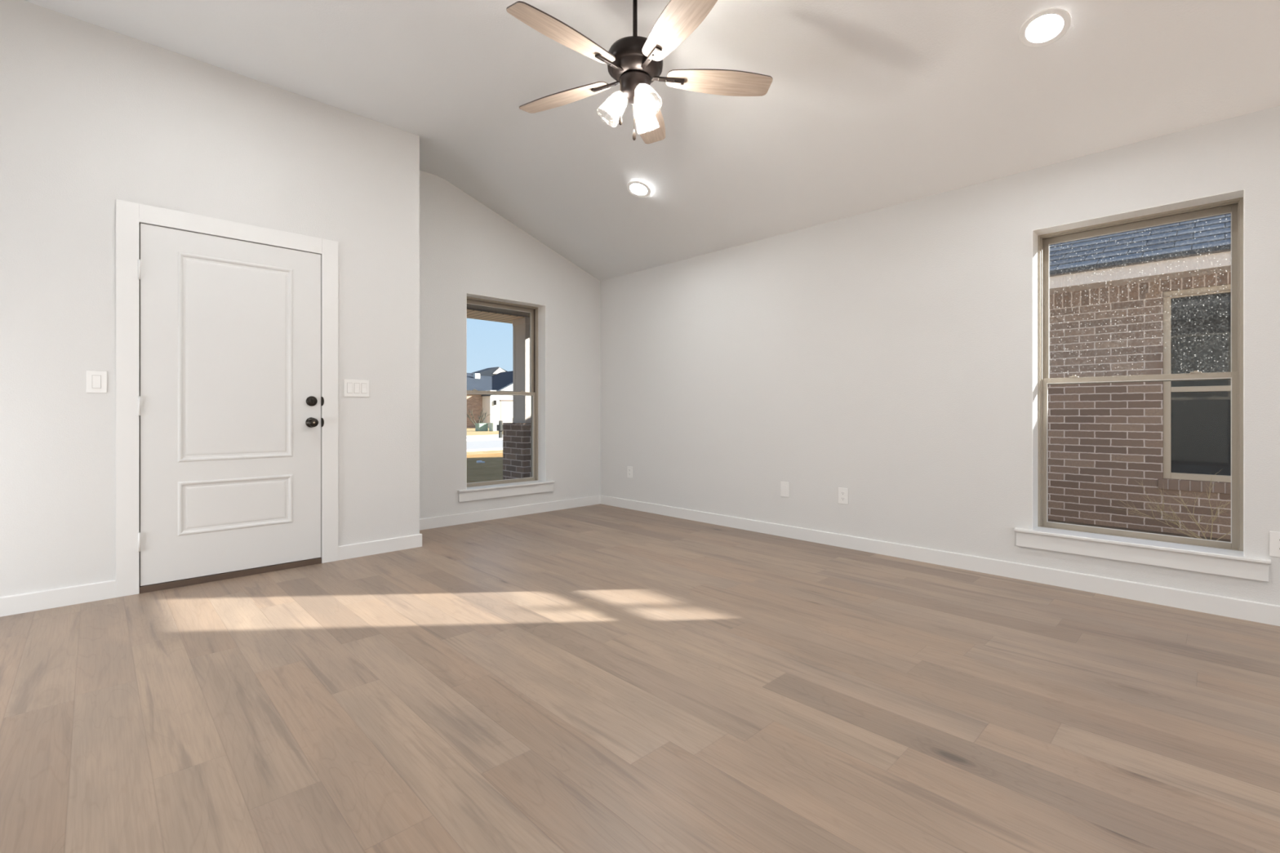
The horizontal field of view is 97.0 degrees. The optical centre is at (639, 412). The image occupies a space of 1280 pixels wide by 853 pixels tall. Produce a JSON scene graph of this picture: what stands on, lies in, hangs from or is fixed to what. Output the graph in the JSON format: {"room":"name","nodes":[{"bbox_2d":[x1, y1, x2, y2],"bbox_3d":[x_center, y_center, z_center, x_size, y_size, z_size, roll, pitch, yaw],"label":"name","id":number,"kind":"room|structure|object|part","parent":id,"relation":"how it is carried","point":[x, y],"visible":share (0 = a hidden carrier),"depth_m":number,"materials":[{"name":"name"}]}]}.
{"room":"empty living room","nodes":[
{"label":"empty living room","id":0,"kind":"room"},
{"bbox_2d":[0,0,419,596],"bbox_3d":[-3.144,-0.600,3.185,3.600,3.200,0.590,0,0,-44],"label":"wall","id":1,"kind":"structure","parent":0,"point":[92,117],"depth_m":3.07,"materials":[{"name":"white paint"}]},
{"bbox_2d":[0,579,115,617],"bbox_3d":[-3.461,0.953,2.459,1.737,0.094,0.014,0,0,-44],"label":"baseboard","id":2,"kind":"structure","parent":1,"relation":"attached to","point":[11,605],"depth_m":2.90,"materials":[{"name":"white paint"}]},
{"bbox_2d":[85,370,106,393],"bbox_3d":[-2.891,-0.163,3.013,0.081,0.118,0.010,0,0,-44],"label":"light switch","id":3,"kind":"object","parent":1,"relation":"attached to","point":[95,380],"visible":1,"depth_m":3.01,"materials":[{"name":"white plastic"}]},
{"bbox_2d":[115,199,337,597],"bbox_3d":[-2.467,-0.076,3.474,1.102,2.152,0.234,0,0,-44],"label":"door","id":4,"kind":"structure","parent":1,"relation":"in","point":[227,331],"depth_m":3.38,"materials":[{"name":"white paint"}]},
{"bbox_3d":[-2.800,-0.076,3.094,0.095,2.152,0.018,0,0,-44],"label":"casing","id":5,"kind":"part","parent":4,"relation":"part of","materials":[{"name":"white paint"}]},
{"bbox_3d":[-2.132,0.066,3.688,0.066,0.066,0.072,0,0,-44],"label":"knob","id":6,"kind":"part","parent":4,"relation":"part of","materials":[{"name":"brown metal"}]},
{"bbox_3d":[-2.106,0.066,3.757,0.014,0.060,0.013,0,0,-44],"label":"strike plate","id":7,"kind":"part","parent":4,"relation":"part of","materials":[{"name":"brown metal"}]},
{"bbox_3d":[-2.106,-0.074,3.757,0.014,0.060,0.013,0,0,-44],"label":"strike plate","id":8,"kind":"part","parent":4,"relation":"part of","materials":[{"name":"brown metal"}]},
{"bbox_3d":[-2.077,-0.076,3.792,0.099,2.152,0.018,0,0,-44],"label":"casing","id":9,"kind":"part","parent":4,"relation":"part of","materials":[{"name":"white paint"}]},
{"bbox_2d":[343,379,369,396],"bbox_3d":[-1.957,-0.168,3.914,0.166,0.118,0.010,0,0,-44],"label":"light switch","id":10,"kind":"object","parent":1,"relation":"attached to","point":[352,388],"visible":1,"depth_m":3.91,"materials":[{"name":"white plastic"}]},
{"bbox_2d":[337,533,422,560],"bbox_3d":[-2.036,0.953,4.235,0.575,0.094,0.590,0,0,-44],"label":"baseboard","id":11,"kind":"structure","parent":1,"relation":"attached to","point":[375,547],"depth_m":4.01,"materials":[{"name":"white paint"}]},
{"bbox_2d":[419,170,600,519],"bbox_3d":[-1.377,-0.600,5.426,2.455,3.200,0.180,0,0,-44],"label":"wall","id":12,"kind":"structure","parent":0,"point":[466,246],"depth_m":5.25,"materials":[{"name":"white paint"}]},
{"bbox_2d":[457,293,555,502],"bbox_3d":[-1.331,-0.140,5.489,1.030,1.880,0.274,0,0,-44],"label":"window","id":13,"kind":"structure","parent":12,"relation":"in","point":[536,483],"depth_m":5.73,"materials":[{"name":"beige plastic"}]},
{"bbox_3d":[-1.411,-0.618,5.573,0.828,0.893,0.027,0,0,-44],"label":"sash","id":14,"kind":"part","parent":13,"relation":"part of","materials":[{"name":"beige plastic"}]},
{"bbox_3d":[-1.384,0.246,5.544,0.828,0.906,0.030,0,0,-44],"label":"sash","id":15,"kind":"part","parent":13,"relation":"part of","materials":[{"name":"beige plastic"}]},
{"bbox_3d":[-1.389,-0.182,5.550,0.860,1.795,0.105,0,0,-44],"label":"frame","id":16,"kind":"part","parent":13,"relation":"part of","materials":[{"name":"beige plastic"}]},
{"bbox_3d":[-1.294,0.705,5.451,1.030,0.020,0.169,0,0,-44],"label":"sill","id":17,"kind":"part","parent":13,"relation":"part of","materials":[{"name":"white paint"}]},
{"bbox_2d":[419,495,600,530],"bbox_3d":[-1.243,0.953,5.420,2.241,0.094,0.014,0,0,-44],"label":"baseboard","id":18,"kind":"structure","parent":12,"relation":"attached to","point":[496,513],"depth_m":5.37,"materials":[{"name":"white paint"}]},
{"bbox_2d":[0,503,1279,852],"bbox_3d":[0.672,1.075,1.031,6.100,0.150,9.350,0,0,-44],"label":"floor","id":19,"kind":"structure","parent":0,"point":[595,678],"depth_m":1.91,"materials":[{"name":"brown wood"}]},
{"bbox_2d":[23,0,1279,280],"bbox_3d":[0.672,-1.810,1.031,6.100,0.904,9.350,0,0,-44],"label":"ceiling","id":20,"kind":"structure","parent":0,"point":[868,105],"depth_m":3.18,"materials":[{"name":"white paint"}]},
{"bbox_2d":[626,181,650,197],"bbox_3d":[-0.010,-1.753,4.449,0.186,0.068,0.192,0,0,-19],"label":"recessed light","id":21,"kind":"object","parent":20,"relation":"in","point":[637,188],"visible":1,"depth_m":4.45,"materials":[{"name":"white plastic"}]},
{"bbox_2d":[506,0,773,143],"bbox_3d":[-0.014,-1.663,2.711,1.280,0.797,1.219,0,0,10],"label":"ceiling fan","id":22,"kind":"object","parent":20,"relation":"hanging from","point":[634,62],"visible":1,"depth_m":2.60,"materials":[{"name":"beige wood"}]},
{"bbox_3d":[-0.315,-1.585,2.380,0.510,0.006,0.152,0,12,-44],"label":"fan blade","id":23,"kind":"part","parent":22,"relation":"part of","materials":[{"name":"brown wood"}]},
{"bbox_3d":[-0.381,-1.585,2.852,0.510,0.006,0.152,0,12,28],"label":"fan blade","id":24,"kind":"part","parent":22,"relation":"part of","materials":[{"name":"brown wood"}]},
{"bbox_2d":[609,90,626,111],"bbox_3d":[-0.092,-1.473,2.661,0.081,0.116,0.079,0,0,-44],"label":"socket","id":25,"kind":"object","parent":22,"relation":"attached to","point":[615,106],"depth_m":2.65,"materials":[{"name":"metal"}]},
{"bbox_3d":[-0.091,-1.360,2.631,0.017,0.050,0.017,0,0,-44],"label":"pull knob","id":26,"kind":"part","parent":22,"relation":"part of","materials":[{"name":"brown wood"}]},
{"bbox_3d":[-0.027,-1.290,2.632,0.017,0.050,0.017,0,0,-44],"label":"pull knob","id":27,"kind":"part","parent":22,"relation":"part of","materials":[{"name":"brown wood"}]},
{"bbox_2d":[636,102,648,121],"bbox_3d":[0.011,-1.473,2.721,0.094,0.116,0.057,0,0,-44],"label":"bulb","id":28,"kind":"object","parent":22,"relation":"attached to","point":[644,114],"depth_m":2.72,"materials":[{"name":"glass"}]},
{"bbox_2d":[636,83,649,102],"bbox_3d":[0.012,-1.473,2.603,0.055,0.116,0.095,0,0,-44],"label":"bulb","id":29,"kind":"object","parent":22,"relation":"attached to","point":[642,89],"depth_m":2.59,"materials":[{"name":"glass"}]},
{"bbox_3d":[0.047,-1.585,3.061,0.152,0.006,0.510,-12,-2,10],"label":"fan blade","id":30,"kind":"part","parent":22,"relation":"part of","materials":[{"name":"brown wood"}]},
{"bbox_3d":[0.154,-1.585,2.298,0.152,0.006,0.510,13,-6,-25],"label":"fan blade","id":31,"kind":"part","parent":22,"relation":"part of","materials":[{"name":"brown wood"}]},
{"bbox_3d":[0.378,-1.585,2.718,0.510,0.006,0.152,0,-12,-8],"label":"fan blade","id":32,"kind":"part","parent":22,"relation":"part of","materials":[{"name":"brown wood"}]},
{"bbox_2d":[1018,7,1071,47],"bbox_3d":[1.836,-1.745,2.572,0.186,0.068,0.192,0,0,-19],"label":"recessed light","id":33,"kind":"object","parent":20,"relation":"in","point":[1045,27],"visible":1,"depth_m":2.57,"materials":[{"name":"white plastic"}]},
{"bbox_2d":[600,105,1279,605],"bbox_3d":[2.779,-0.300,3.065,0.245,2.600,9.350,0,0,-44],"label":"wall","id":34,"kind":"structure","parent":0,"point":[884,356],"depth_m":3.90,"materials":[{"name":"white paint"}]},
{"bbox_2d":[626,466,632,478],"bbox_3d":[-0.105,0.618,5.869,0.009,0.118,0.078,0,0,-44],"label":"wall outlet","id":35,"kind":"object","parent":34,"relation":"attached to","point":[629,469],"visible":1,"depth_m":5.86,"materials":[{"name":"white plastic"}]},
{"bbox_2d":[780,481,789,497],"bbox_3d":[1.165,0.619,4.555,0.007,0.120,0.078,0,0,-44],"label":"cable plate","id":36,"kind":"object","parent":34,"relation":"attached to","point":[784,486],"visible":1,"depth_m":4.55,"materials":[{"name":"white plastic"}]},
{"bbox_2d":[838,487,848,504],"bbox_3d":[1.506,0.619,4.199,0.009,0.118,0.078,0,0,-44],"label":"wall outlet","id":37,"kind":"object","parent":34,"relation":"attached to","point":[842,492],"visible":1,"depth_m":4.20,"materials":[{"name":"white plastic"}]},
{"bbox_2d":[600,494,1279,626],"bbox_3d":[2.678,0.953,2.982,0.014,0.094,8.970,0,0,-44],"label":"baseboard","id":38,"kind":"structure","parent":34,"relation":"attached to","point":[1251,611],"depth_m":3.44,"materials":[{"name":"white paint"}]},
{"bbox_2d":[1013,189,1271,582],"bbox_3d":[2.699,-0.140,3.119,0.274,1.880,1.030,0,0,-44],"label":"window","id":39,"kind":"structure","parent":34,"relation":"in","point":[1226,558],"depth_m":3.07,"materials":[{"name":"beige plastic"}]},
{"bbox_3d":[2.754,0.246,3.173,0.030,0.906,0.828,0,0,-44],"label":"sash","id":40,"kind":"part","parent":39,"relation":"part of","materials":[{"name":"beige plastic"}]},
{"bbox_3d":[2.782,-0.618,3.200,0.027,0.893,0.828,0,0,-44],"label":"sash","id":41,"kind":"part","parent":39,"relation":"part of","materials":[{"name":"beige plastic"}]},
{"bbox_3d":[2.661,0.705,3.083,0.169,0.020,1.030,0,0,-44],"label":"sill","id":42,"kind":"part","parent":39,"relation":"part of","materials":[{"name":"white paint"}]},
{"bbox_2d":[1269,531,1279,557],"bbox_3d":[3.003,0.620,2.649,0.009,0.118,0.078,0,0,-44],"label":"wall outlet","id":43,"kind":"object","parent":34,"relation":"attached to","point":[1274,536],"visible":1,"depth_m":2.66,"materials":[{"name":"white plastic"}]},
{"bbox_3d":[-5.700,1.135,2.629,13.450,0.230,1.800,0,0,-44],"label":"floor","id":44,"kind":"structure","parent":0,"visible":0},
{"bbox_2d":[502,316,530,479],"bbox_3d":[-1.464,-0.043,7.506,0.512,2.386,0.506,0,0,-44],"label":"pillar","id":45,"kind":"structure","parent":44,"relation":"on","point":[516,434],"depth_m":7.37,"materials":[{"name":"brick"}]},
{"bbox_2d":[466,308,529,317],"bbox_3d":[-6.160,-1.418,3.019,13.330,0.364,0.300,0,0,-44],"label":"beam","id":46,"kind":"structure","parent":45,"relation":"on","point":[467,308],"depth_m":7.04,"materials":[{"name":"brown paint"}]},
{"bbox_2d":[466,309,524,324],"bbox_3d":[-6.155,-1.232,3.208,13.600,0.008,0.563,0,0,-44],"label":"soffit","id":47,"kind":"structure","parent":46,"relation":"attached to","point":[474,314],"depth_m":7.27,"materials":[{"name":"brown wood"}]},
{"label":"outside","id":48,"kind":"structure","parent":0,"visible":0},
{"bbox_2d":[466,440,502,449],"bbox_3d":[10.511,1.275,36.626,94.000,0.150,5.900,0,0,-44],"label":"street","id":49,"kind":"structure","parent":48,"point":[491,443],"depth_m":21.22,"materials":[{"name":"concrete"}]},
{"bbox_3d":[24.145,1.355,23.726,52.300,0.390,12.600,0,0,-44],"label":"ground","id":50,"kind":"structure","parent":0,"visible":0},
{"bbox_2d":[1048,213,1231,539],"bbox_3d":[7.743,-1.195,9.977,11.000,5.290,10.300,0,0,-44],"label":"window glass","id":51,"kind":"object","parent":50,"relation":"on","point":[1153,300],"visible":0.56,"depth_m":5.54,"materials":[{"name":"beige"}]},
{"bbox_3d":[5.376,0.689,5.149,0.112,0.096,0.980,0,0,-44],"label":"brick sill","id":52,"kind":"part","parent":51,"relation":"part of","materials":[{"name":"brown brick"}]},
{"bbox_3d":[5.400,-0.264,5.162,0.010,1.762,0.906,0,0,-44],"label":"pane","id":53,"kind":"part","parent":51,"relation":"part of","materials":[{"name":"clear glass"}]},
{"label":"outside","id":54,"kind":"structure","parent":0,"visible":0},
{"bbox_2d":[466,449,502,454],"bbox_3d":[6.233,1.248,26.658,74.000,0.204,1.100,0,0,-44],"label":"dry lawn edge","id":55,"kind":"structure","parent":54,"point":[496,451],"depth_m":16.15,"materials":[{"name":"yellow plant"}]},
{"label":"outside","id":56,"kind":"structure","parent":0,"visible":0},
{"bbox_2d":[466,427,498,435],"bbox_3d":[-16.472,1.250,64.576,94.000,0.200,64.200,0,0,-44],"label":"lawn","id":57,"kind":"structure","parent":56,"point":[470,431],"depth_m":32.93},
{"bbox_2d":[466,407,490,425],"bbox_3d":[-11.434,0.416,40.044,0.862,1.531,1.904,0,0,37],"label":"bare shrub","id":58,"kind":"object","parent":57,"relation":"on","point":[481,421],"visible":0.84,"depth_m":40.12,"materials":[{"name":"plant"}]},
{"bbox_2d":[474,423,488,431],"bbox_3d":[-9.777,0.915,34.964,0.660,0.470,0.570,0,0,-44],"label":"utility box","id":59,"kind":"object","parent":57,"relation":"on","point":[478,427],"visible":0.98,"depth_m":34.77,"materials":[{"name":"green metal"}]},
{"bbox_2d":[466,366,512,428],"bbox_3d":[-14.468,-1.325,46.662,20.000,5.150,12.760,0,0,-44],"label":"house","id":60,"kind":"structure","parent":57,"relation":"on","point":[500,407],"depth_m":42.23,"materials":[{"name":"brick"}]},
{"bbox_2d":[473,373,479,378],"bbox_3d":[-13.213,-2.925,45.831,0.450,0.450,0.300,0,0,-44],"label":"roof vent","id":61,"kind":"object","parent":60,"relation":"attached to","point":[476,375],"depth_m":45.69,"materials":[{"name":"beige"}]},
{"bbox_2d":[488,422,498,431],"bbox_3d":[-8.932,0.890,34.952,0.660,0.520,0.560,0,0,-44],"label":"utility box","id":62,"kind":"object","parent":57,"relation":"on","point":[492,426],"visible":0.65,"depth_m":34.66,"materials":[{"name":"grey metal"}]},
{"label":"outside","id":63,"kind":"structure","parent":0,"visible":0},
{"bbox_2d":[466,453,502,483],"bbox_3d":[2.095,1.250,16.547,54.000,0.200,7.700,0,0,-44],"label":"lawn","id":64,"kind":"structure","parent":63,"point":[491,469],"depth_m":11.69,"materials":[{"name":"green plant"}]},
{"bbox_3d":[-37.038,1.355,-14.906,46.000,0.390,150.000,0,0,-44],"label":"ground","id":65,"kind":"structure","parent":0,"visible":0},
{"bbox_2d":[466,448,502,451],"bbox_3d":[5.608,1.240,27.306,74.000,0.220,0.700,0,0,-44],"label":"curb","id":66,"kind":"object","parent":65,"relation":"on","point":[486,449],"depth_m":17.33,"materials":[{"name":"concrete"}]},
{"bbox_3d":[-2.000,-2.287,-1.096,13.600,2.104,10.800,0,0,-44],"label":"roof","id":67,"kind":"structure","parent":0,"visible":0},
{"bbox_2d":[466,303,529,316],"bbox_3d":[-6.052,-1.573,3.102,13.600,0.655,0.870,0,0,-44],"label":"fascia","id":68,"kind":"object","parent":67,"relation":"attached to","point":[468,306],"depth_m":6.92,"materials":[{"name":"brown"}]},
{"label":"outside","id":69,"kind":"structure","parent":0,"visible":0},
{"bbox_2d":[1048,519,1231,542],"bbox_3d":[3.982,1.250,4.262,3.150,0.200,12.600,0,0,-44],"label":"yard","id":70,"kind":"structure","parent":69,"point":[1049,520],"depth_m":5.53,"materials":[{"name":"brown"}]},
{"bbox_2d":[1114,471,1231,540],"bbox_3d":[4.807,0.817,4.939,1.114,0.673,0.325,0,0,43],"label":"weed","id":71,"kind":"object","parent":70,"relation":"on","point":[1158,504],"visible":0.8,"depth_m":5.01,"materials":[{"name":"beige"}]},
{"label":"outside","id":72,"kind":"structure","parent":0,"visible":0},
{"bbox_2d":[466,434,502,441],"bbox_3d":[7.142,1.240,40.115,94.000,0.220,3.800,0,0,-44],"label":"sidewalk","id":73,"kind":"structure","parent":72,"point":[471,437],"depth_m":25.10,"materials":[{"name":"concrete"}]},
{"bbox_2d":[496,420,502,438],"bbox_3d":[-6.198,0.755,25.152,0.220,0.790,0.320,0,0,-44],"label":"mailbox","id":74,"kind":"object","parent":73,"relation":"on","point":[499,427],"visible":0.9,"depth_m":25.09,"materials":[{"name":"grey metal"}]},
{"bbox_3d":[-6.191,0.755,25.159,0.120,0.790,0.120,0,0,-44],"label":"post","id":75,"kind":"part","parent":74,"relation":"part of","materials":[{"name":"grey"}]}
]}

